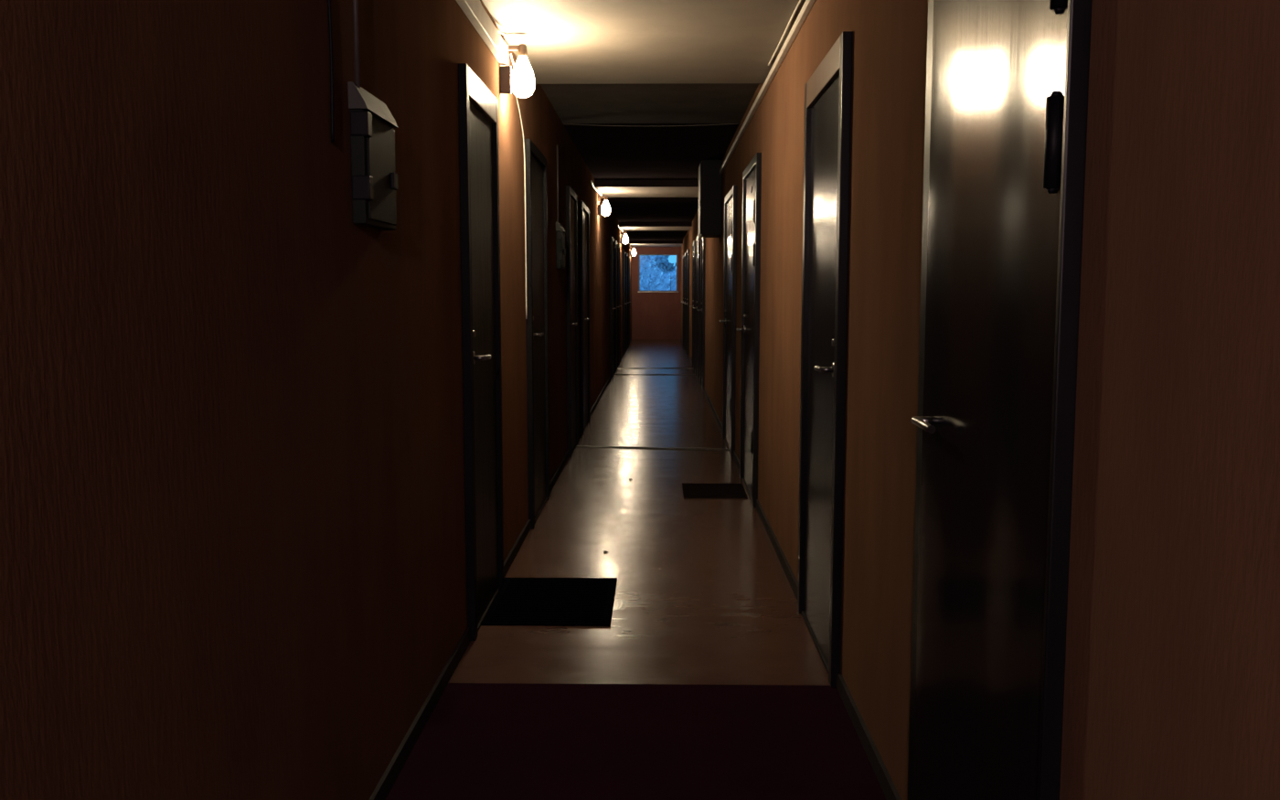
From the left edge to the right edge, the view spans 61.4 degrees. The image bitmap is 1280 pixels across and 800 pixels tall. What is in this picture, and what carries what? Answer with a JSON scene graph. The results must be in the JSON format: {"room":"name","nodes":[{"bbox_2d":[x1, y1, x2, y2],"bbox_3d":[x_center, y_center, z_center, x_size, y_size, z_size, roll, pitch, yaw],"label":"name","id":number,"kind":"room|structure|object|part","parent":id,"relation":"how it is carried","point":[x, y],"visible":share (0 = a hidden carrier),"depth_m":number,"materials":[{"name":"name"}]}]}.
{"room":"apartment building corridor","nodes":[
{"label":"apartment building corridor","id":0,"kind":"room"},
{"bbox_2d":[0,0,631,799],"bbox_3d":[-0.578,-1.161,12.156,0.150,2.460,33.600,0,6,1],"label":"wall","id":1,"kind":"structure","parent":0,"point":[233,544],"depth_m":1.80,"materials":[{"name":"paint"}]},
{"bbox_2d":[347,0,398,230],"bbox_3d":[-0.641,-0.844,2.599,0.048,0.845,0.295,0,6,1],"label":"meter box","id":2,"kind":"object","parent":1,"relation":"attached to","point":[374,176],"visible":1,"depth_m":2.52,"materials":[{"name":"grey metal"}]},
{"bbox_3d":[-0.630,-0.554,2.635,0.006,0.238,0.253,0,6,1],"label":"box door","id":3,"kind":"part","parent":2,"relation":"part of","materials":[{"name":"grey metal"}]},
{"bbox_2d":[458,63,503,640],"bbox_3d":[-0.600,-0.183,4.294,0.074,2.100,0.760,0,6,1],"label":"door","id":4,"kind":"structure","parent":1,"relation":"in","point":[478,107],"depth_m":4.24,"materials":[{"name":"wood"}]},
{"bbox_3d":[-0.598,-0.201,4.082,0.062,0.130,0.143,0,6,1],"label":"handle","id":5,"kind":"part","parent":4,"relation":"part of","materials":[{"name":"silver metal"}]},
{"bbox_3d":[-0.622,-1.179,4.194,0.030,0.100,0.650,0,6,1],"label":"head casing","id":6,"kind":"part","parent":4,"relation":"part of","materials":[{"name":"grey wood"}]},
{"bbox_3d":[-0.627,0.855,4.400,0.020,0.012,0.650,0,6,1],"label":"sill","id":7,"kind":"part","parent":4,"relation":"part of","materials":[{"name":"paint"}]},
{"bbox_2d":[455,0,508,64],"bbox_3d":[-0.671,-1.153,1.018,0.038,0.086,7.634,0,6,1],"label":"cable trunking","id":8,"kind":"object","parent":1,"relation":"attached to","point":[474,10],"visible":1,"depth_m":4.25,"materials":[{"name":"grey plastic"}]},
{"bbox_2d":[479,0,510,38],"bbox_3d":[-0.664,-1.226,1.074,0.038,0.047,7.561,0,6,1],"label":"loose cable","id":9,"kind":"object","parent":8,"relation":"on","point":[499,31],"visible":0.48,"depth_m":4.70,"materials":[{"name":"white plastic"}]},
{"bbox_2d":[368,337,632,799],"bbox_3d":[-0.497,0.036,12.276,0.012,0.055,33.600,0,6,1],"label":"baseboard","id":10,"kind":"structure","parent":1,"relation":"attached to","point":[389,776],"depth_m":3.38,"materials":[{"name":"paint"}]},
{"bbox_2d":[500,38,534,97],"bbox_3d":[-0.552,-1.503,4.889,0.147,0.255,0.140,0,6,1],"label":"lamp","id":11,"kind":"object","parent":1,"relation":"attached to","point":[522,80],"visible":0.91,"depth_m":4.87,"materials":[{"name":"white glass"}]},
{"bbox_2d":[517,43,527,56],"bbox_3d":[-0.533,-1.584,4.895,0.044,0.058,0.044,0,6,1],"label":"socket","id":12,"kind":"object","parent":11,"relation":"attached to","point":[522,49],"depth_m":4.88,"materials":[{"name":"brown metal"}]},
{"bbox_3d":[-0.533,-1.469,4.907,0.110,0.185,0.110,0,6,1],"label":"bulb","id":13,"kind":"part","parent":11,"relation":"part of","materials":[{"name":"white glass"}]},
{"bbox_2d":[510,53,526,319],"bbox_3d":[-0.604,-1.012,5.365,0.018,1.233,0.710,0,6,-2],"label":"cable","id":14,"kind":"object","parent":1,"relation":"attached to","point":[510,54],"visible":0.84,"depth_m":5.71,"materials":[{"name":"white plastic"}]},
{"bbox_2d":[523,138,549,529],"bbox_3d":[-0.567,-0.381,6.244,0.074,2.100,0.880,0,6,1],"label":"door","id":15,"kind":"structure","parent":1,"relation":"in","point":[535,160],"depth_m":6.20,"materials":[{"name":"wood"}]},
{"bbox_3d":[-0.566,-0.402,5.971,0.062,0.130,0.143,0,6,1],"label":"handle","id":16,"kind":"part","parent":15,"relation":"part of","materials":[{"name":"silver metal"}]},
{"bbox_3d":[-0.594,0.658,6.349,0.020,0.012,0.770,0,6,1],"label":"sill","id":17,"kind":"part","parent":15,"relation":"part of","materials":[{"name":"paint"}]},
{"bbox_2d":[555,145,565,268],"bbox_3d":[-0.556,-1.349,7.593,0.048,0.845,0.295,0,6,1],"label":"meter box","id":18,"kind":"object","parent":1,"relation":"attached to","point":[560,251],"visible":1,"depth_m":7.48,"materials":[{"name":"grey metal"}]},
{"bbox_3d":[-0.545,-1.060,7.629,0.006,0.238,0.253,0,6,1],"label":"box door","id":19,"kind":"part","parent":18,"relation":"part of","materials":[{"name":"grey metal"}]},
{"bbox_2d":[565,185,578,457],"bbox_3d":[-0.524,-0.634,8.741,0.074,2.100,0.800,0,6,1],"label":"door","id":20,"kind":"structure","parent":1,"relation":"in","point":[571,211],"depth_m":8.70,"materials":[{"name":"wood"}]},
{"bbox_2d":[578,201,590,434],"bbox_3d":[-0.499,-0.785,10.233,0.074,2.100,1.000,0,6,1],"label":"door","id":21,"kind":"structure","parent":1,"relation":"in","point":[583,209],"depth_m":10.17,"materials":[{"name":"wood"}]},
{"bbox_2d":[590,180,601,195],"bbox_3d":[-0.490,-2.334,11.906,0.040,0.053,1.242,0,6,3],"label":"cable","id":22,"kind":"object","parent":1,"relation":"attached to","point":[594,187],"visible":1,"depth_m":11.87,"materials":[{"name":"white plastic"}]},
{"bbox_2d":[597,193,610,215],"bbox_3d":[-0.419,-2.291,12.678,0.147,0.255,0.140,0,6,1],"label":"lamp","id":23,"kind":"object","parent":1,"relation":"attached to","point":[605,209],"visible":1,"depth_m":12.65,"materials":[{"name":"white glass"}]},
{"bbox_3d":[-0.400,-2.258,12.696,0.110,0.185,0.110,0,6,1],"label":"bulb","id":24,"kind":"part","parent":23,"relation":"part of","materials":[{"name":"white glass"}]},
{"bbox_2d":[609,235,615,379],"bbox_3d":[-0.396,-1.397,16.276,0.074,2.100,0.850,0,6,1],"label":"door","id":25,"kind":"structure","parent":1,"relation":"in","point":[612,240],"depth_m":15.94,"materials":[{"name":"wood"}]},
{"bbox_2d":[614,240,618,371],"bbox_3d":[-0.371,-1.548,17.768,0.074,2.100,0.850,0,6,1],"label":"door","id":26,"kind":"structure","parent":1,"relation":"in","point":[616,306],"depth_m":17.45,"materials":[{"name":"wood"}]},
{"bbox_2d":[618,244,621,366],"bbox_3d":[-0.350,-1.669,18.962,0.074,2.100,0.850,0,6,1],"label":"door","id":27,"kind":"structure","parent":1,"relation":"in","point":[619,246],"depth_m":19.27,"materials":[{"name":"wood"}]},
{"bbox_2d":[622,250,626,355],"bbox_3d":[-0.299,-1.971,21.946,0.074,2.100,0.850,0,6,1],"label":"door","id":28,"kind":"structure","parent":1,"relation":"in","point":[624,251],"depth_m":21.57,"materials":[{"name":"wood"}]},
{"bbox_2d":[620,230,628,244],"bbox_3d":[-0.291,-3.052,20.188,0.147,0.255,0.140,0,6,1],"label":"lamp","id":29,"kind":"object","parent":1,"relation":"attached to","point":[624,240],"visible":0.95,"depth_m":20.17,"materials":[{"name":"white glass"}]},
{"bbox_3d":[-0.272,-3.018,20.206,0.110,0.185,0.110,0,6,1],"label":"bulb","id":30,"kind":"part","parent":29,"relation":"part of","materials":[{"name":"white glass"}]},
{"bbox_2d":[625,253,629,351],"bbox_3d":[-0.272,-2.132,23.538,0.074,2.100,0.850,0,6,1],"label":"door","id":31,"kind":"structure","parent":1,"relation":"in","point":[626,254],"depth_m":23.76,"materials":[{"name":"wood"}]},
{"bbox_2d":[628,256,630,347],"bbox_3d":[-0.243,-2.303,25.229,0.074,2.100,0.850,0,6,1],"label":"door","id":32,"kind":"structure","parent":1,"relation":"in","point":[629,302],"depth_m":24.91,"materials":[{"name":"wood"}]},
{"bbox_3d":[-0.266,-2.303,25.230,0.030,2.100,0.850,0,6,1],"label":"frame","id":33,"kind":"part","parent":32,"relation":"part of","materials":[{"name":"wood"}]},
{"bbox_2d":[629,245,636,255],"bbox_3d":[-0.172,-3.757,27.151,0.147,0.255,0.140,0,6,1],"label":"lamp","id":34,"kind":"object","parent":1,"relation":"attached to","point":[633,252],"visible":1,"depth_m":27.13,"materials":[{"name":"white glass"}]},
{"bbox_3d":[-0.154,-3.724,27.170,0.110,0.185,0.110,0,6,1],"label":"bulb","id":35,"kind":"part","parent":34,"relation":"part of","materials":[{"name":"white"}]},
{"bbox_2d":[595,180,698,187],"bbox_3d":[0.152,-2.420,12.057,1.310,0.074,0.020,0,6,1],"label":"trim","id":36,"kind":"structure","parent":1,"relation":"attached to","point":[598,183],"depth_m":12.05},
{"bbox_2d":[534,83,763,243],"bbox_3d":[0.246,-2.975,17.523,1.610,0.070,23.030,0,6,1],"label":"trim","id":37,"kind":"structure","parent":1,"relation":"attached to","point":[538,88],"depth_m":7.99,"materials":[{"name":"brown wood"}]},
{"bbox_2d":[618,222,692,226],"bbox_3d":[0.280,-3.175,19.517,1.310,0.074,0.020,0,6,1],"label":"trim","id":38,"kind":"structure","parent":1,"relation":"attached to","point":[621,224],"depth_m":19.51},
{"bbox_2d":[629,240,682,244],"bbox_3d":[0.401,-3.896,26.630,1.310,0.074,0.020,0,6,1],"label":"trim","id":39,"kind":"structure","parent":1,"relation":"attached to","point":[631,241],"depth_m":26.62,"materials":[{"name":"white paint"}]},
{"bbox_2d":[385,339,886,799],"bbox_3d":[0.152,0.114,12.273,1.310,0.100,33.600,0,6,1],"label":"floor","id":40,"kind":"structure","parent":0,"point":[704,595],"depth_m":3.78,"materials":[{"name":"brown laminate"}]},
{"bbox_2d":[480,577,617,626],"bbox_3d":[-0.363,0.840,4.545,0.507,0.012,0.680,0,6,1],"label":"doormat","id":41,"kind":"object","parent":40,"relation":"on","point":[544,602],"visible":1,"depth_m":4.49,"materials":[{"name":"black rubber"}]},
{"bbox_2d":[575,445,728,449],"bbox_3d":[0.095,0.395,8.943,1.301,0.012,0.059,1,6,8],"label":"floor strip","id":42,"kind":"object","parent":40,"relation":"on","point":[638,447],"visible":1,"depth_m":8.93,"materials":[{"name":"black metal"}]},
{"bbox_2d":[614,373,695,374],"bbox_3d":[0.228,-0.398,16.753,1.288,0.016,0.095,0,6,2],"label":"floor strip","id":43,"kind":"object","parent":40,"relation":"on","point":[614,374],"visible":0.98,"depth_m":16.72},
{"bbox_2d":[617,367,693,368],"bbox_3d":[0.252,-0.537,18.134,1.287,0.015,0.089,0,6,0],"label":"floor strip","id":44,"kind":"object","parent":40,"relation":"on","point":[617,368],"visible":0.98,"depth_m":18.12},
{"bbox_2d":[682,482,747,498],"bbox_3d":[0.481,0.588,7.033,0.403,0.012,0.490,0,6,1],"label":"doormat","id":45,"kind":"object","parent":40,"relation":"on","point":[689,490],"visible":1,"depth_m":6.98,"materials":[{"name":"black rubber"}]},
{"bbox_2d":[481,0,805,84],"bbox_3d":[-0.043,-1.328,0.605,1.610,0.200,10.970,0,6,1],"label":"ceiling","id":46,"kind":"structure","parent":0,"point":[567,41],"depth_m":4.94,"materials":[{"name":"white paint"}]},
{"bbox_2d":[768,0,801,65],"bbox_3d":[0.577,-1.216,0.571,0.010,0.014,10.000,0,6,1],"label":"cable","id":47,"kind":"object","parent":46,"relation":"attached to","point":[800,1],"visible":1,"depth_m":4.79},
{"bbox_2d":[540,83,758,240],"bbox_3d":[0.246,-3.075,17.513,1.610,0.130,23.030,0,6,1],"label":"ceiling","id":48,"kind":"structure","parent":0,"point":[609,153],"depth_m":8.41,"materials":[{"name":"paint"}]},
{"bbox_2d":[596,186,698,197],"bbox_3d":[0.165,-2.493,12.763,1.310,0.070,1.400,0,6,1],"label":"ceiling strip","id":49,"kind":"object","parent":48,"relation":"attached to","point":[615,191],"visible":0.43,"depth_m":12.68,"materials":[{"name":"white paint"}]},
{"bbox_2d":[619,226,691,230],"bbox_3d":[0.291,-3.246,20.199,1.310,0.070,1.350,0,6,1],"label":"ceiling strip","id":50,"kind":"object","parent":48,"relation":"attached to","point":[622,228],"visible":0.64,"depth_m":20.08,"materials":[{"name":"white paint"}]},
{"bbox_2d":[629,244,682,246],"bbox_3d":[0.419,-4.004,27.684,1.310,0.070,2.100,0,6,1],"label":"ceiling strip","id":51,"kind":"object","parent":48,"relation":"attached to","point":[632,245],"visible":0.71,"depth_m":27.78,"materials":[{"name":"white paint"}]},
{"bbox_2d":[631,246,681,339],"bbox_3d":[0.439,-2.864,28.981,1.610,2.460,0.250,0,6,1],"label":"wall","id":52,"kind":"structure","parent":0,"point":[655,315],"depth_m":28.90,"materials":[{"name":"red paint"}]},
{"bbox_2d":[637,254,678,292],"bbox_3d":[0.483,-3.391,28.876,1.090,1.020,0.230,0,6,1],"label":"window","id":53,"kind":"structure","parent":52,"relation":"in","point":[639,291],"depth_m":28.91,"materials":[{"name":"grey paint"}]},
{"bbox_3d":[0.482,-2.892,28.897,1.090,0.023,0.170,0,6,1],"label":"sill","id":54,"kind":"part","parent":53,"relation":"part of","materials":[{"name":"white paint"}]},
{"bbox_2d":[680,0,1279,799],"bbox_3d":[0.882,-1.158,12.132,0.150,2.460,33.600,0,6,1],"label":"wall","id":55,"kind":"structure","parent":0,"point":[1172,674],"depth_m":1.39,"materials":[{"name":"paint"}]},
{"bbox_2d":[681,255,684,348],"bbox_3d":[0.987,-2.271,24.910,0.074,2.100,0.850,0,6,1],"label":"door","id":56,"kind":"structure","parent":55,"relation":"in","point":[683,334],"depth_m":24.54,"materials":[{"name":"black wood"}]},
{"bbox_2d":[682,252,686,352],"bbox_3d":[0.956,-2.090,23.119,0.074,2.100,0.850,0,6,1],"label":"door","id":57,"kind":"structure","parent":55,"relation":"in","point":[685,337],"depth_m":22.79,"materials":[{"name":"black wood"}]},
{"bbox_2d":[684,248,689,357],"bbox_3d":[0.926,-1.908,21.329,0.074,2.100,0.850,0,6,1],"label":"door","id":58,"kind":"structure","parent":55,"relation":"in","point":[688,250],"depth_m":20.96,"materials":[{"name":"black wood"}]},
{"bbox_3d":[0.948,-1.908,21.328,0.030,2.100,0.850,0,6,1],"label":"frame","id":59,"kind":"part","parent":58,"relation":"part of","materials":[{"name":"black wood"}]},
{"bbox_2d":[690,240,695,371],"bbox_3d":[0.865,-1.546,17.747,0.074,2.100,0.850,0,6,1],"label":"door","id":60,"kind":"structure","parent":55,"relation":"in","point":[694,241],"depth_m":17.42,"materials":[{"name":"black wood"}]},
{"bbox_3d":[0.887,-1.546,17.747,0.030,2.100,0.850,0,6,1],"label":"frame","id":61,"kind":"part","parent":60,"relation":"part of","materials":[{"name":"black wood"}]},
{"bbox_2d":[693,234,700,381],"bbox_3d":[0.834,-1.365,15.957,0.074,2.100,0.850,0,6,1],"label":"door","id":62,"kind":"structure","parent":55,"relation":"in","point":[698,246],"depth_m":15.62,"materials":[{"name":"black wood"}]},
{"bbox_3d":[0.857,-1.364,15.957,0.030,2.100,0.850,0,6,1],"label":"frame","id":63,"kind":"part","parent":62,"relation":"part of","materials":[{"name":"black wood"}]},
{"bbox_2d":[697,237,705,392],"bbox_3d":[0.805,-1.193,14.266,0.074,2.100,0.850,0,6,1],"label":"door","id":64,"kind":"structure","parent":55,"relation":"in","point":[702,240],"depth_m":13.93,"materials":[{"name":"black wood"}]},
{"bbox_2d":[698,160,722,237],"bbox_3d":[0.672,-1.941,10.473,0.215,0.703,0.550,0,6,1],"label":"upper cabinet","id":65,"kind":"object","parent":55,"relation":"attached to","point":[709,177],"visible":1,"depth_m":10.20,"materials":[{"name":"black paint"}]},
{"bbox_3d":[0.580,-1.940,10.475,0.010,0.670,0.510,0,6,1],"label":"cabinet door","id":66,"kind":"part","parent":65,"relation":"part of","materials":[{"name":"black paint"}]},
{"bbox_2d":[719,185,736,458],"bbox_3d":[0.714,-0.649,8.894,0.074,2.100,1.150,0,6,1],"label":"door","id":67,"kind":"structure","parent":55,"relation":"in","point":[730,278],"depth_m":8.83,"materials":[{"name":"black wood"}]},
{"bbox_2d":[736,152,761,508],"bbox_3d":[0.680,-0.448,6.904,0.074,2.100,1.050,0,6,1],"label":"door","id":68,"kind":"structure","parent":55,"relation":"in","point":[752,175],"depth_m":6.83,"materials":[{"name":"black wood"}]},
{"bbox_3d":[0.680,-0.512,7.254,0.062,0.130,0.143,0,6,1],"label":"handle","id":69,"kind":"part","parent":68,"relation":"part of","materials":[{"name":"silver metal"}]},
{"bbox_3d":[0.707,0.591,7.009,0.020,0.012,0.940,0,6,1],"label":"sill","id":70,"kind":"part","parent":68,"relation":"part of","materials":[{"name":"paint"}]},
{"bbox_2d":[719,0,815,173],"bbox_3d":[0.649,-1.493,3.665,0.028,0.038,16.794,0,6,1],"label":"cable trunking","id":71,"kind":"object","parent":55,"relation":"attached to","point":[807,5],"visible":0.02,"depth_m":5.40,"materials":[{"name":"grey plastic"}]},
{"bbox_2d":[680,337,901,799],"bbox_3d":[0.801,0.038,12.254,0.012,0.055,33.600,0,6,1],"label":"baseboard","id":72,"kind":"structure","parent":55,"relation":"attached to","point":[890,791],"depth_m":3.29,"materials":[{"name":"paint"}]},
{"bbox_2d":[797,31,852,687],"bbox_3d":[0.628,-0.142,3.880,0.074,2.100,0.870,0,6,1],"label":"door","id":73,"kind":"structure","parent":55,"relation":"in","point":[827,91],"depth_m":3.79,"materials":[{"name":"black wood"}]},
{"bbox_3d":[0.656,0.897,3.985,0.020,0.012,0.760,0,6,1],"label":"sill","id":74,"kind":"part","parent":73,"relation":"part of","materials":[{"name":"paint"}]},
{"bbox_3d":[0.651,-1.137,3.779,0.030,0.100,0.760,0,6,1],"label":"head casing","id":75,"kind":"part","parent":73,"relation":"part of","materials":[{"name":"brown paint"}]},
{"bbox_3d":[0.618,-0.144,3.614,0.062,0.130,0.143,0,6,1],"label":"handle","id":76,"kind":"part","parent":73,"relation":"part of","materials":[{"name":"silver metal"}]},
{"bbox_2d":[906,0,1092,799],"bbox_3d":[0.596,0.052,1.965,0.074,2.100,0.820,0,6,1],"label":"door","id":77,"kind":"structure","parent":55,"relation":"in","point":[1008,80],"depth_m":1.85,"materials":[{"name":"black wood"}]},
{"bbox_3d":[0.594,-0.028,2.198,0.062,0.204,0.143,0,6,1],"label":"handle","id":78,"kind":"part","parent":77,"relation":"part of","materials":[{"name":"silver metal"}]},
{"label":"outside","id":79,"kind":"structure","parent":0,"visible":0},
{"bbox_3d":[1.435,-1.114,84.958,120.000,0.300,110.700,0,6,1],"label":"ground","id":80,"kind":"structure","parent":79,"visible":0},
{"bbox_2d":[640,255,670,290],"bbox_3d":[-1.219,-3.114,45.970,5.064,11.542,5.043,0,6,1],"label":"frosted tree","id":81,"kind":"object","parent":80,"relation":"on","point":[645,270],"visible":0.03,"depth_m":44.78,"materials":[{"name":"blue plant"}]},
{"bbox_2d":[646,267,676,290],"bbox_3d":[2.077,-2.228,52.023,6.128,8.554,6.148,0,6,1],"label":"frosted tree","id":82,"kind":"object","parent":80,"relation":"on","point":[672,273],"visible":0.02,"depth_m":50.62,"materials":[{"name":"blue plant"}]},
{"bbox_2d":[654,255,676,290],"bbox_3d":[1.201,-1.353,42.065,1.366,8.817,1.007,-1,6,-13],"label":"tree","id":83,"kind":"object","parent":80,"relation":"on","point":[662,261],"visible":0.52,"depth_m":41.59,"materials":[{"name":"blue plant"}]}
]}

